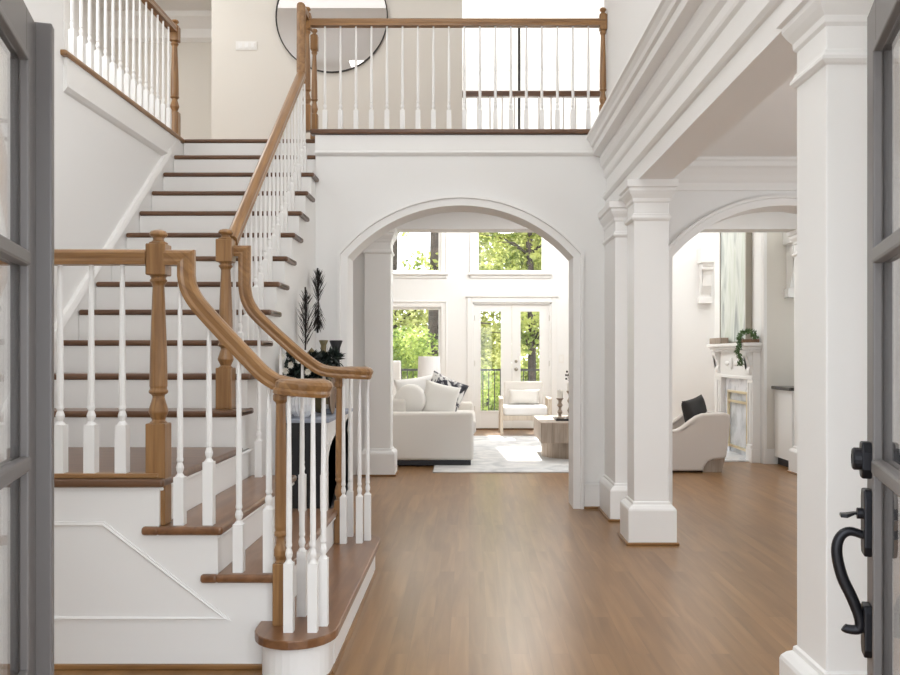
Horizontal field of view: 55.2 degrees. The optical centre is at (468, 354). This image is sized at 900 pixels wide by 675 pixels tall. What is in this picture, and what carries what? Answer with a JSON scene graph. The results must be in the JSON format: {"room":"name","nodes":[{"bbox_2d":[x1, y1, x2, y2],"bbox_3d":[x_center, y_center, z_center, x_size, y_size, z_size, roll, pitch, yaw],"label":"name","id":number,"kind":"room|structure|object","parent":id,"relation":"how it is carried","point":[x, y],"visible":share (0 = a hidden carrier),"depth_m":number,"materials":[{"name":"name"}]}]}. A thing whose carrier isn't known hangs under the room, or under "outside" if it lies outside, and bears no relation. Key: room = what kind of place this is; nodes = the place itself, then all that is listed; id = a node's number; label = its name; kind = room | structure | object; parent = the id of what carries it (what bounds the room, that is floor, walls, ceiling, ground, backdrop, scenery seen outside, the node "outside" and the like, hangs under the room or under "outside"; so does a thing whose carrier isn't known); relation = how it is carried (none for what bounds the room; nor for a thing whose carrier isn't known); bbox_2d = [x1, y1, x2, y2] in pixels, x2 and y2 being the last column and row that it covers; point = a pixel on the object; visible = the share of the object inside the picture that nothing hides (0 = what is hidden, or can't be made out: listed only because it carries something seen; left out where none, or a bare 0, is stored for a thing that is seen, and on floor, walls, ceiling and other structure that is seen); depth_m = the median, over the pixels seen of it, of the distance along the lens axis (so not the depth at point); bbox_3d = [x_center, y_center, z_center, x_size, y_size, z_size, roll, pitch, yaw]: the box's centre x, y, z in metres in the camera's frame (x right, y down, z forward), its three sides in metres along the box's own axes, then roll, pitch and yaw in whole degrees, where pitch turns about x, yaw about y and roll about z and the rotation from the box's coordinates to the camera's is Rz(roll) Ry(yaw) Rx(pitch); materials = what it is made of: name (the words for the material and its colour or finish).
{"room":"entrance hall","nodes":[
{"label":"entrance hall","id":0,"kind":"room"},
{"bbox_2d":[0,0,161,404],"bbox_3d":[-2.480,-1.506,5.025,0.140,5.480,7.650,0,0,0],"label":"wall","id":1,"kind":"structure","parent":0,"point":[100,169],"depth_m":5.23,"materials":[{"name":"white paint"}]},
{"bbox_2d":[63,57,179,158],"bbox_3d":[-2.396,-1.666,6.112,0.028,0.210,2.016,0,0,0],"label":"trim","id":2,"kind":"structure","parent":1,"relation":"attached to","point":[78,84],"depth_m":5.78,"materials":[{"name":"white paint"}]},
{"bbox_2d":[60,0,184,143],"bbox_3d":[-2.442,-2.281,6.155,0.135,1.020,2.170,0,0,0],"label":"gallery railing","id":3,"kind":"object","parent":1,"relation":"on","point":[99,67],"visible":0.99,"depth_m":6.27,"materials":[{"name":"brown wood"}]},
{"bbox_2d":[65,0,110,63],"bbox_3d":[-4.600,-1.706,11.700,0.200,5.880,5.400,0,0,0],"label":"wall","id":4,"kind":"structure","parent":0,"point":[67,2],"depth_m":10.14,"materials":[{"name":"white paint"}]},
{"bbox_2d":[93,0,210,10],"bbox_3d":[0.800,-4.296,5.950,11.600,0.100,9.900,0,0,0],"label":"ceiling","id":5,"kind":"structure","parent":0,"point":[166,5],"depth_m":10.45,"materials":[{"name":"white paint"}]},
{"bbox_2d":[111,42,210,138],"bbox_3d":[-3.745,-3.026,8.000,2.510,2.440,5.800,0,0,0],"label":"wall","id":6,"kind":"structure","parent":0,"point":[194,58],"depth_m":10.80,"materials":[{"name":"white paint"}]},
{"bbox_2d":[107,11,210,41],"bbox_3d":[-3.775,-4.086,10.700,2.250,0.320,0.200,0,0,0],"label":"trim","id":7,"kind":"structure","parent":6,"relation":"attached to","point":[195,26],"depth_m":10.70,"materials":[{"name":"white paint"}]},
{"bbox_2d":[297,287,313,349],"bbox_3d":[-1.163,-0.260,6.122,0.144,0.449,0.147,0,0,0],"label":"stem","id":8,"kind":"object","parent":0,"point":[304,298],"visible":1,"depth_m":6.12,"materials":[{"name":"black plant"}]},
{"bbox_2d":[310,268,325,332],"bbox_3d":[-1.161,-0.418,6.620,0.137,0.504,0.134,0,0,0],"label":"stem","id":9,"kind":"object","parent":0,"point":[317,322],"visible":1,"depth_m":6.61,"materials":[{"name":"black plant"}]},
{"bbox_2d":[393,360,400,395],"bbox_3d":[-1.280,0.659,12.920,0.480,1.150,0.520,0,0,0],"label":"table lamp","id":10,"kind":"object","parent":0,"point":[396,363],"visible":0.06,"depth_m":13.08,"materials":[{"name":"white fabric"}]},
{"bbox_2d":[0,430,796,674],"bbox_3d":[0.800,1.294,7.650,11.600,0.120,13.300,0,0,0],"label":"floor","id":11,"kind":"structure","parent":0,"point":[478,573],"depth_m":4.71,"materials":[{"name":"brown wood"}]},
{"bbox_2d":[0,0,53,674],"bbox_3d":[-0.944,0.209,1.733,0.076,2.030,0.792,0,0,-17],"label":"door","id":12,"kind":"structure","parent":11,"relation":"on","point":[29,251],"depth_m":2.02,"materials":[{"name":"grey wood"}]},
{"bbox_2d":[0,139,379,674],"bbox_3d":[-1.458,-0.286,5.222,1.908,3.040,4.156,0,0,0],"label":"staircase","id":13,"kind":"structure","parent":11,"relation":"on","point":[132,591],"depth_m":4.00,"materials":[{"name":"white paint"}]},
{"bbox_2d":[0,229,333,632],"bbox_3d":[-1.468,0.274,3.343,1.884,1.546,0.259,0,0,0],"label":"stair railing","id":14,"kind":"object","parent":13,"relation":"on","point":[157,257],"visible":0.97,"depth_m":3.40,"materials":[{"name":"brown wood"}]},
{"bbox_2d":[229,2,311,373],"bbox_3d":[-1.312,-1.353,5.863,0.073,2.915,2.245,0,0,0],"label":"stair railing","id":15,"kind":"object","parent":13,"relation":"on","point":[303,126],"visible":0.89,"depth_m":5.89,"materials":[{"name":"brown wood"}]},
{"bbox_2d":[216,229,373,543],"bbox_3d":[-0.963,0.178,4.832,0.851,1.737,0.269,0,0,-4],"label":"stair railing","id":16,"kind":"object","parent":13,"relation":"on","point":[227,251],"visible":0.79,"depth_m":4.74,"materials":[{"name":"brown wood"}]},
{"bbox_2d":[286,408,352,508],"bbox_3d":[-1.054,0.822,6.050,0.322,0.825,1.124,0,0,0],"label":"console table","id":17,"kind":"object","parent":11,"relation":"on","point":[330,418],"visible":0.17,"depth_m":5.50,"materials":[{"name":"black paint"}]},
{"bbox_2d":[291,397,310,417],"bbox_3d":[-1.100,0.326,5.660,0.175,0.166,0.175,0,0,0],"label":"vase","id":18,"kind":"object","parent":17,"relation":"on","point":[295,401],"visible":0.46,"depth_m":5.59,"materials":[{"name":"white ceramic"}]},
{"bbox_2d":[278,345,345,380],"bbox_3d":[-1.009,0.100,5.665,0.420,0.338,0.473,0,0,0],"label":"bouquet","id":19,"kind":"object","parent":18,"relation":"in","point":[292,368],"visible":0.55,"depth_m":5.57,"materials":[{"name":"black plant"}]},
{"bbox_2d":[307,340,330,412],"bbox_3d":[-1.043,0.151,6.126,0.179,0.515,0.160,0,0,38],"label":"bottle vase","id":20,"kind":"object","parent":17,"relation":"on","point":[323,343],"visible":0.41,"depth_m":6.08,"materials":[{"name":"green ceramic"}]},
{"bbox_2d":[326,408,335,413],"bbox_3d":[-0.980,0.392,6.015,0.100,0.035,0.070,0,0,0],"label":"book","id":21,"kind":"object","parent":17,"relation":"on","point":[327,410],"visible":0.36,"depth_m":5.98,"materials":[{"name":"grey paper"}]},
{"bbox_2d":[328,378,335,413],"bbox_3d":[-0.944,0.277,5.900,0.022,0.260,0.260,0,0,0],"label":"round plaque","id":22,"kind":"object","parent":17,"relation":"on","point":[332,398],"visible":0.66,"depth_m":5.93,"materials":[{"name":"brown wood"}]},
{"bbox_2d":[330,340,341,407],"bbox_3d":[-0.965,0.151,6.240,0.110,0.515,0.110,0,0,0],"label":"vase","id":23,"kind":"object","parent":17,"relation":"on","point":[333,343],"visible":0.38,"depth_m":6.21,"materials":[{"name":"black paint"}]},
{"bbox_2d":[361,228,398,475],"bbox_3d":[-0.935,-0.031,8.920,0.386,2.530,0.376,0,0,0],"label":"square column","id":24,"kind":"structure","parent":11,"relation":"on","point":[378,256],"depth_m":8.79,"materials":[{"name":"white paint"}]},
{"bbox_2d":[433,436,568,472],"bbox_3d":[0.730,1.226,11.000,2.220,0.013,4.000,0,0,0],"label":"rug","id":25,"kind":"object","parent":11,"relation":"on","point":[492,454],"visible":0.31,"depth_m":10.04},
{"bbox_2d":[393,395,475,464],"bbox_3d":[-0.435,0.857,10.600,1.030,0.726,2.240,0,0,0],"label":"sofa","id":26,"kind":"object","parent":25,"relation":"on","point":[419,438],"visible":0.8,"depth_m":9.48,"materials":[{"name":"white fabric"}]},
{"bbox_2d":[394,384,425,411],"bbox_3d":[-0.675,0.519,9.925,0.360,0.360,0.450,0,0,0],"label":"round pillow","id":27,"kind":"object","parent":26,"relation":"on","point":[414,396],"visible":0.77,"depth_m":9.71,"materials":[{"name":"white fabric"}]},
{"bbox_2d":[394,375,432,391],"bbox_3d":[-0.620,0.504,10.400,0.582,0.553,0.234,0,0,-8],"label":"throw pillow","id":28,"kind":"object","parent":26,"relation":"on","point":[421,381],"visible":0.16,"depth_m":10.37,"materials":[{"name":"white fabric"}]},
{"bbox_2d":[421,379,460,411],"bbox_3d":[-0.340,0.534,9.980,0.509,0.505,0.221,0,0,-9],"label":"throw pillow","id":29,"kind":"object","parent":26,"relation":"on","point":[439,397],"visible":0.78,"depth_m":9.89,"materials":[{"name":"white fabric"}]},
{"bbox_2d":[431,371,468,411],"bbox_3d":[-0.300,0.494,10.400,0.620,0.618,0.178,0,0,-10],"label":"throw pillow","id":30,"kind":"object","parent":26,"relation":"on","point":[437,377],"visible":0.23,"depth_m":10.37,"materials":[{"name":"white fabric"}]},
{"bbox_2d":[457,410,474,415],"bbox_3d":[-0.315,0.814,11.060,0.790,0.160,0.912,0,0,0],"label":"seat cushion","id":31,"kind":"object","parent":26,"relation":"on","point":[458,410],"depth_m":11.17,"materials":[{"name":"grey fabric"}]},
{"bbox_2d":[474,416,475,432],"bbox_3d":[-0.315,0.814,10.140,0.790,0.160,0.912,0,0,0],"label":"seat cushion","id":32,"kind":"object","parent":26,"relation":"on","point":[474,416],"depth_m":9.71,"materials":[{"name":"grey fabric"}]},
{"bbox_2d":[534,416,568,458],"bbox_3d":[1.540,1.000,10.475,1.420,0.441,1.150,0,0,0],"label":"coffee table","id":33,"kind":"object","parent":25,"relation":"on","point":[553,435],"visible":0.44,"depth_m":10.07,"materials":[{"name":"brown wood"}]},
{"bbox_2d":[553,416,568,420],"bbox_3d":[1.390,0.765,10.350,0.720,0.027,0.400,0,0,0],"label":"tray","id":34,"kind":"object","parent":33,"relation":"on","point":[554,417],"visible":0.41,"depth_m":10.15,"materials":[{"name":"black paint"}]},
{"bbox_2d":[556,398,564,418],"bbox_3d":[1.100,0.643,10.400,0.110,0.245,0.108,0,0,0],"label":"candlestick","id":35,"kind":"object","parent":34,"relation":"on","point":[559,404],"visible":0.98,"depth_m":10.38,"materials":[{"name":"brown wood"}]},
{"bbox_2d":[557,390,562,397],"bbox_3d":[1.100,0.468,10.400,0.072,0.106,0.071,0,0,0],"label":"pillar candle","id":36,"kind":"object","parent":35,"relation":"on","point":[559,392],"visible":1,"depth_m":10.37,"materials":[{"name":"white wax"}]},
{"bbox_2d":[565,391,568,418],"bbox_3d":[1.205,0.596,10.250,0.110,0.340,0.108,0,0,0],"label":"candlestick","id":37,"kind":"object","parent":34,"relation":"on","point":[566,391],"visible":0.35,"depth_m":10.24,"materials":[{"name":"brown wood"}]},
{"bbox_2d":[498,381,551,435],"bbox_3d":[0.865,0.831,13.421,0.796,0.820,0.742,0,0,0],"label":"armchair","id":38,"kind":"object","parent":11,"relation":"on","point":[507,411],"visible":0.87,"depth_m":13.10,"materials":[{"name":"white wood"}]},
{"bbox_2d":[508,389,539,403],"bbox_3d":[0.865,0.659,13.550,0.500,0.233,0.151,0,0,0],"label":"lumbar pillow","id":39,"kind":"object","parent":38,"relation":"on","point":[515,396],"visible":1,"depth_m":13.50,"materials":[{"name":"white fabric"}]},
{"bbox_2d":[503,404,547,415],"bbox_3d":[0.865,0.857,13.365,0.680,0.155,0.570,0,0,0],"label":"seat cushion","id":40,"kind":"object","parent":38,"relation":"on","point":[508,409],"depth_m":13.09,"materials":[{"name":"white fabric"}]},
{"bbox_2d":[598,201,626,521],"bbox_3d":[1.200,0.047,6.646,0.336,2.374,0.568,0,0,0],"label":"square column","id":41,"kind":"structure","parent":11,"relation":"on","point":[613,216],"depth_m":6.42,"materials":[{"name":"white paint"}]},
{"bbox_2d":[586,0,796,203],"bbox_3d":[1.131,-1.446,4.100,0.379,0.611,5.700,0,0,0],"label":"beam","id":42,"kind":"structure","parent":41,"relation":"on","point":[696,69],"depth_m":4.31,"materials":[{"name":"white paint"}]},
{"bbox_2d":[617,179,679,544],"bbox_3d":[1.192,0.047,5.740,0.345,2.374,0.346,0,0,0],"label":"square column","id":43,"kind":"structure","parent":11,"relation":"on","point":[647,515],"depth_m":5.62,"materials":[{"name":"white paint"}]},
{"bbox_2d":[672,409,730,471],"bbox_3d":[2.292,0.920,9.330,0.905,0.626,0.660,0,0,0],"label":"barrel chair","id":44,"kind":"object","parent":11,"relation":"on","point":[700,443],"visible":0.67,"depth_m":9.00,"materials":[{"name":"beige fabric"}]},
{"bbox_2d":[681,395,706,421],"bbox_3d":[2.470,0.659,9.360,0.457,0.452,0.169,0,0,-44],"label":"throw pillow","id":45,"kind":"object","parent":44,"relation":"on","point":[690,408],"visible":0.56,"depth_m":9.26,"materials":[{"name":"grey fabric"}]},
{"bbox_2d":[706,343,761,462],"bbox_3d":[3.105,0.546,10.550,0.450,1.375,1.580,0,0,0],"label":"fireplace","id":46,"kind":"object","parent":11,"relation":"on","point":[738,387],"visible":0.87,"depth_m":10.38,"materials":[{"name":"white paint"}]},
{"bbox_2d":[709,338,728,343],"bbox_3d":[3.180,-0.179,10.950,0.100,0.074,0.500,0,0,0],"label":"box","id":47,"kind":"object","parent":46,"relation":"on","point":[711,340],"visible":0.86,"depth_m":10.79,"materials":[{"name":"brown wood"}]},
{"bbox_2d":[706,343,761,351],"bbox_3d":[3.230,-0.088,10.550,0.200,0.105,1.580,0,0,0],"label":"mantel shelf","id":48,"kind":"object","parent":46,"relation":"attached to","point":[727,347],"depth_m":10.23,"materials":[{"name":"white paint"}]},
{"bbox_2d":[720,233,751,342],"bbox_3d":[3.292,-0.961,10.640,0.073,1.630,1.060,0,0,0],"label":"painting","id":49,"kind":"object","parent":46,"relation":"on","point":[735,248],"visible":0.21,"depth_m":10.53,"materials":[{"name":"grey paint"}]},
{"bbox_2d":[733,329,759,366],"bbox_3d":[3.191,-0.093,9.882,0.288,0.454,0.197,0,0,0],"label":"trailing plant","id":50,"kind":"object","parent":46,"relation":"on","point":[748,331],"visible":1,"depth_m":9.86,"materials":[{"name":"green plant"}]},
{"bbox_2d":[771,386,793,467],"bbox_3d":[4.160,0.791,9.456,1.480,0.885,0.568,0,0,0],"label":"base cabinet","id":51,"kind":"object","parent":11,"relation":"on","point":[784,395],"visible":0.04,"depth_m":9.46,"materials":[{"name":"white paint"}]},
{"bbox_2d":[771,386,793,390],"bbox_3d":[4.160,0.366,9.460,1.480,0.035,0.560,0,0,0],"label":"countertop","id":52,"kind":"structure","parent":51,"relation":"on","point":[788,388],"depth_m":9.43,"materials":[{"name":"stone"}]},
{"bbox_2d":[787,229,796,474],"bbox_3d":[3.555,-0.031,8.920,0.386,2.530,0.376,0,0,0],"label":"square column","id":53,"kind":"structure","parent":11,"relation":"on","point":[792,235],"depth_m":9.01,"materials":[{"name":"white paint"}]},
{"bbox_2d":[775,0,899,674],"bbox_3d":[1.195,0.047,2.717,0.346,2.374,0.351,0,0,0],"label":"square column","id":54,"kind":"structure","parent":11,"relation":"on","point":[828,38],"depth_m":2.60,"materials":[{"name":"white paint"}]},
{"bbox_2d":[831,0,899,674],"bbox_3d":[0.817,0.211,1.674,0.142,2.025,0.774,0,0,17],"label":"door","id":55,"kind":"structure","parent":11,"relation":"on","point":[877,459],"depth_m":1.91,"materials":[{"name":"grey metal"}]},
{"bbox_3d":[-0.580,0.939,12.300,0.540,0.590,0.540,0,0,0],"label":"side table","id":56,"kind":"object","parent":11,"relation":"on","visible":0},
{"bbox_2d":[418,356,440,377],"bbox_3d":[-0.570,0.332,12.300,0.330,0.625,0.330,0,0,0],"label":"table lamp","id":57,"kind":"object","parent":56,"relation":"on","point":[427,365],"visible":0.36,"depth_m":12.16,"materials":[{"name":"white"}]},
{"bbox_2d":[211,0,796,474],"bbox_3d":[0.950,-1.706,8.975,11.300,5.880,0.250,0,0,0],"label":"wall","id":58,"kind":"structure","parent":0,"point":[250,89],"depth_m":8.85,"materials":[{"name":"white paint"}]},
{"bbox_2d":[236,41,256,49],"bbox_3d":[-2.286,-3.180,8.843,0.205,0.082,0.014,0,0,0],"label":"switch plate","id":59,"kind":"object","parent":58,"relation":"attached to","point":[240,45],"visible":1,"depth_m":8.84,"materials":[{"name":"white plastic"}]},
{"bbox_2d":[275,0,387,72],"bbox_3d":[-1.410,-3.476,8.836,1.154,1.154,0.028,0,0,0],"label":"round mirror","id":60,"kind":"object","parent":58,"relation":"attached to","point":[286,10],"visible":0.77,"depth_m":8.84,"materials":[{"name":"clear glass"}]},
{"bbox_2d":[462,91,600,128],"bbox_3d":[1.565,-2.269,8.900,3.270,0.927,0.066,0,0,0],"label":"gallery railing","id":61,"kind":"object","parent":58,"relation":"on","point":[469,94],"visible":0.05,"depth_m":8.89,"materials":[{"name":"brown wood"}]},
{"bbox_2d":[462,0,603,70],"bbox_3d":[0.300,-4.696,11.625,10.000,0.100,5.550,0,0,0],"label":"ceiling","id":62,"kind":"structure","parent":0,"point":[470,8],"depth_m":12.62,"materials":[{"name":"white paint"}]},
{"bbox_2d":[518,28,520,128],"bbox_3d":[0.700,-3.558,12.000,0.896,2.176,0.872,0,0,0],"label":"pendant light","id":63,"kind":"object","parent":62,"relation":"hanging from","point":[519,29],"visible":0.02,"depth_m":11.98,"materials":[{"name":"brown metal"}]},
{"bbox_2d":[393,89,714,418],"bbox_3d":[0.200,-1.706,14.300,9.800,5.880,0.200,0,0,0],"label":"wall","id":64,"kind":"structure","parent":0,"point":[693,323],"depth_m":14.20,"materials":[{"name":"white paint"}]},
{"bbox_2d":[393,301,446,376],"bbox_3d":[-1.255,0.038,14.205,1.830,1.862,0.150,0,0,0],"label":"window","id":65,"kind":"structure","parent":64,"relation":"in","point":[441,306],"depth_m":14.18,"materials":[{"name":"white paint"}]},
{"bbox_2d":[393,233,447,277],"bbox_3d":[-1.255,-2.242,14.205,1.830,1.942,0.150,0,0,0],"label":"window","id":66,"kind":"structure","parent":64,"relation":"in","point":[441,272],"depth_m":14.18,"materials":[{"name":"white paint"}]},
{"bbox_2d":[469,233,551,277],"bbox_3d":[0.682,-2.242,14.205,1.375,1.942,0.150,0,0,0],"label":"window","id":67,"kind":"structure","parent":64,"relation":"in","point":[475,272],"depth_m":14.18,"materials":[{"name":"white paint"}]},
{"bbox_2d":[466,295,557,429],"bbox_3d":[0.710,0.127,14.245,1.520,2.215,0.190,0,0,0],"label":"door","id":68,"kind":"structure","parent":64,"relation":"in","point":[510,307],"depth_m":14.23,"materials":[{"name":"white paint"}]},
{"bbox_2d":[462,71,599,88],"bbox_3d":[0.200,-4.516,14.125,9.400,0.260,0.150,0,0,0],"label":"trim","id":69,"kind":"structure","parent":64,"relation":"attached to","point":[472,77],"depth_m":14.12,"materials":[{"name":"white paint"}]},
{"bbox_2d":[316,156,796,507],"bbox_3d":[2.683,-0.266,7.070,7.835,3.000,0.300,0,0,0],"label":"wall","id":70,"kind":"structure","parent":0,"point":[352,192],"depth_m":6.92,"materials":[{"name":"white paint"}]},
{"bbox_2d":[315,135,594,155],"bbox_3d":[-0.068,-1.682,6.907,2.335,0.168,0.026,0,0,0],"label":"trim","id":71,"kind":"structure","parent":70,"relation":"attached to","point":[325,145],"depth_m":6.90,"materials":[{"name":"white paint"}]},
{"bbox_2d":[337,195,583,508],"bbox_3d":[-0.069,-0.026,6.902,1.983,2.521,0.036,0,0,0],"label":"trim","id":72,"kind":"structure","parent":70,"relation":"attached to","point":[393,215],"depth_m":6.90,"materials":[{"name":"white paint"}]},
{"bbox_2d":[333,506,599,508],"bbox_3d":[0.156,1.224,6.895,2.782,0.020,0.018,0,0,0],"label":"trim","id":73,"kind":"structure","parent":70,"relation":"attached to","point":[585,507],"depth_m":6.88,"materials":[{"name":"brown wood"}]},
{"bbox_2d":[584,484,599,505],"bbox_3d":[0.156,1.134,6.909,2.782,0.200,0.022,0,0,0],"label":"baseboard","id":74,"kind":"structure","parent":70,"relation":"attached to","point":[591,491],"depth_m":6.90,"materials":[{"name":"white paint"}]},
{"bbox_2d":[669,195,796,504],"bbox_3d":[2.537,-0.026,6.902,1.979,2.521,0.036,0,0,0],"label":"trim","id":75,"kind":"structure","parent":70,"relation":"attached to","point":[703,223],"depth_m":6.90,"materials":[{"name":"white paint"}]},
{"bbox_2d":[673,157,796,190],"bbox_3d":[2.930,-1.441,6.853,3.240,0.250,0.135,0,0,0],"label":"trim","id":76,"kind":"structure","parent":70,"relation":"attached to","point":[704,173],"depth_m":6.86,"materials":[{"name":"white paint"}]},
{"bbox_2d":[604,0,659,98],"bbox_3d":[2.208,-2.998,5.125,2.185,2.495,7.750,0,0,0],"label":"wall","id":77,"kind":"structure","parent":0,"point":[627,20],"depth_m":6.29,"materials":[{"name":"white paint"}]},
{"bbox_2d":[715,233,762,463],"bbox_3d":[4.215,-1.706,12.090,1.770,5.880,4.620,0,0,0],"label":"wall","id":78,"kind":"structure","parent":0,"point":[756,237],"depth_m":10.00,"materials":[{"name":"white paint"}]},
{"bbox_2d":[697,247,714,303],"bbox_3d":[3.880,-1.296,14.055,0.240,0.900,0.290,0,0,0],"label":"corbel","id":79,"kind":"object","parent":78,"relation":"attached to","point":[705,255],"visible":0.99,"depth_m":14.03,"materials":[{"name":"white paint"}]},
{"bbox_2d":[762,233,766,463],"bbox_3d":[3.355,-0.166,9.770,0.040,2.800,0.060,0,0,0],"label":"trim","id":80,"kind":"structure","parent":78,"relation":"attached to","point":[764,235],"depth_m":9.74,"materials":[{"name":"white paint"}]},
{"bbox_2d":[783,233,793,297],"bbox_3d":[3.690,-1.056,9.595,0.260,0.820,0.330,0,0,0],"label":"corbel","id":81,"kind":"object","parent":78,"relation":"attached to","point":[789,291],"visible":0.3,"depth_m":9.65,"materials":[{"name":"white paint"}]},
{"bbox_2d":[699,72,796,156],"bbox_3d":[2.955,-1.616,4.060,3.290,0.100,5.720,0,0,0],"label":"ceiling","id":82,"kind":"structure","parent":0,"point":[770,129],"depth_m":6.05,"materials":[{"name":"white paint"}]},
{"bbox_2d":[767,233,793,448],"bbox_3d":[4.980,-0.166,9.855,3.240,2.800,0.190,0,0,0],"label":"wall","id":83,"kind":"structure","parent":0,"point":[780,310],"depth_m":9.76,"materials":[{"name":"white paint"}]},
{"bbox_2d":[764,449,777,463],"bbox_3d":[3.770,1.149,9.749,0.860,0.170,0.022,0,0,0],"label":"baseboard","id":84,"kind":"structure","parent":83,"relation":"attached to","point":[771,458],"depth_m":9.75,"materials":[{"name":"white paint"}]},
{"bbox_3d":[0.500,1.334,15.800,13.000,0.120,2.800,0,0,0],"label":"floor","id":85,"kind":"structure","parent":0,"visible":0},
{"bbox_2d":[401,369,538,410],"bbox_3d":[0.250,0.754,17.000,8.500,1.040,0.060,0,0,0],"label":"deck railing","id":86,"kind":"object","parent":85,"relation":"on","point":[407,370],"visible":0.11,"depth_m":16.99,"materials":[{"name":"black metal"}]},
{"bbox_3d":[-0.875,-1.791,8.005,8.250,0.030,5.790,0,0,0],"label":"floor","id":87,"kind":"structure","parent":0,"visible":0},
{"bbox_2d":[310,7,606,138],"bbox_3d":[-0.107,-2.288,7.060,2.439,1.035,0.370,0,0,0],"label":"gallery railing","id":88,"kind":"object","parent":87,"relation":"on","point":[601,22],"visible":0.99,"depth_m":6.93,"materials":[{"name":"brown wood"}]},
{"label":"outside","id":89,"kind":"structure","parent":0,"visible":0},
{"bbox_3d":[0.000,4.384,52.200,120.000,0.300,75.600,0,0,0],"label":"ground","id":90,"kind":"structure","parent":89,"visible":0},
{"bbox_2d":[393,322,437,378],"bbox_3d":[-1.736,1.649,18.991,2.714,5.174,1.838,0,0,0],"label":"leafy shrub","id":91,"kind":"object","parent":90,"relation":"on","point":[401,352],"visible":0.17,"depth_m":18.83,"materials":[{"name":"green plant"}]},
{"bbox_2d":[393,237,481,387],"bbox_3d":[-2.095,-0.764,26.071,5.355,10.005,3.023,0,0,-13],"label":"maple tree","id":92,"kind":"object","parent":90,"relation":"on","point":[405,319],"visible":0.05,"depth_m":25.73,"materials":[{"name":"green plant"}]},
{"bbox_2d":[398,233,491,355],"bbox_3d":[-0.825,-1.766,20.252,3.983,12.004,2.038,0,0,0],"label":"oak tree","id":93,"kind":"object","parent":90,"relation":"on","point":[433,253],"visible":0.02,"depth_m":19.86,"materials":[{"name":"green plant"}]},
{"bbox_2d":[423,233,523,399],"bbox_3d":[1.261,-1.765,27.212,5.986,12.005,3.358,0,0,0],"label":"maple tree","id":94,"kind":"object","parent":90,"relation":"on","point":[492,349],"visible":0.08,"depth_m":26.62,"materials":[{"name":"green plant"}]},
{"bbox_2d":[481,365,538,410],"bbox_3d":[1.366,2.028,20.796,4.000,4.413,1.740,0,0,-14],"label":"leafy shrub","id":95,"kind":"object","parent":90,"relation":"on","point":[485,391],"visible":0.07,"depth_m":20.43,"materials":[{"name":"green plant"}]},
{"bbox_2d":[481,324,538,410],"bbox_3d":[0.164,0.434,37.984,8.607,8.402,4.670,0,0,0],"label":"tree","id":96,"kind":"object","parent":90,"relation":"on","point":[524,352],"visible":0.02,"depth_m":37.28,"materials":[{"name":"green plant"}]},
{"bbox_2d":[479,233,541,380],"bbox_3d":[1.494,-1.266,20.489,3.235,11.003,2.196,0,0,0],"label":"oak tree","id":97,"kind":"object","parent":90,"relation":"on","point":[532,254],"visible":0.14,"depth_m":20.47,"materials":[{"name":"green plant"}]},
{"bbox_2d":[491,233,541,358],"bbox_3d":[2.770,-1.767,24.997,4.465,12.002,2.424,0,0,0],"label":"maple tree","id":98,"kind":"object","parent":90,"relation":"on","point":[522,238],"visible":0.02,"depth_m":24.91,"materials":[{"name":"green plant"}]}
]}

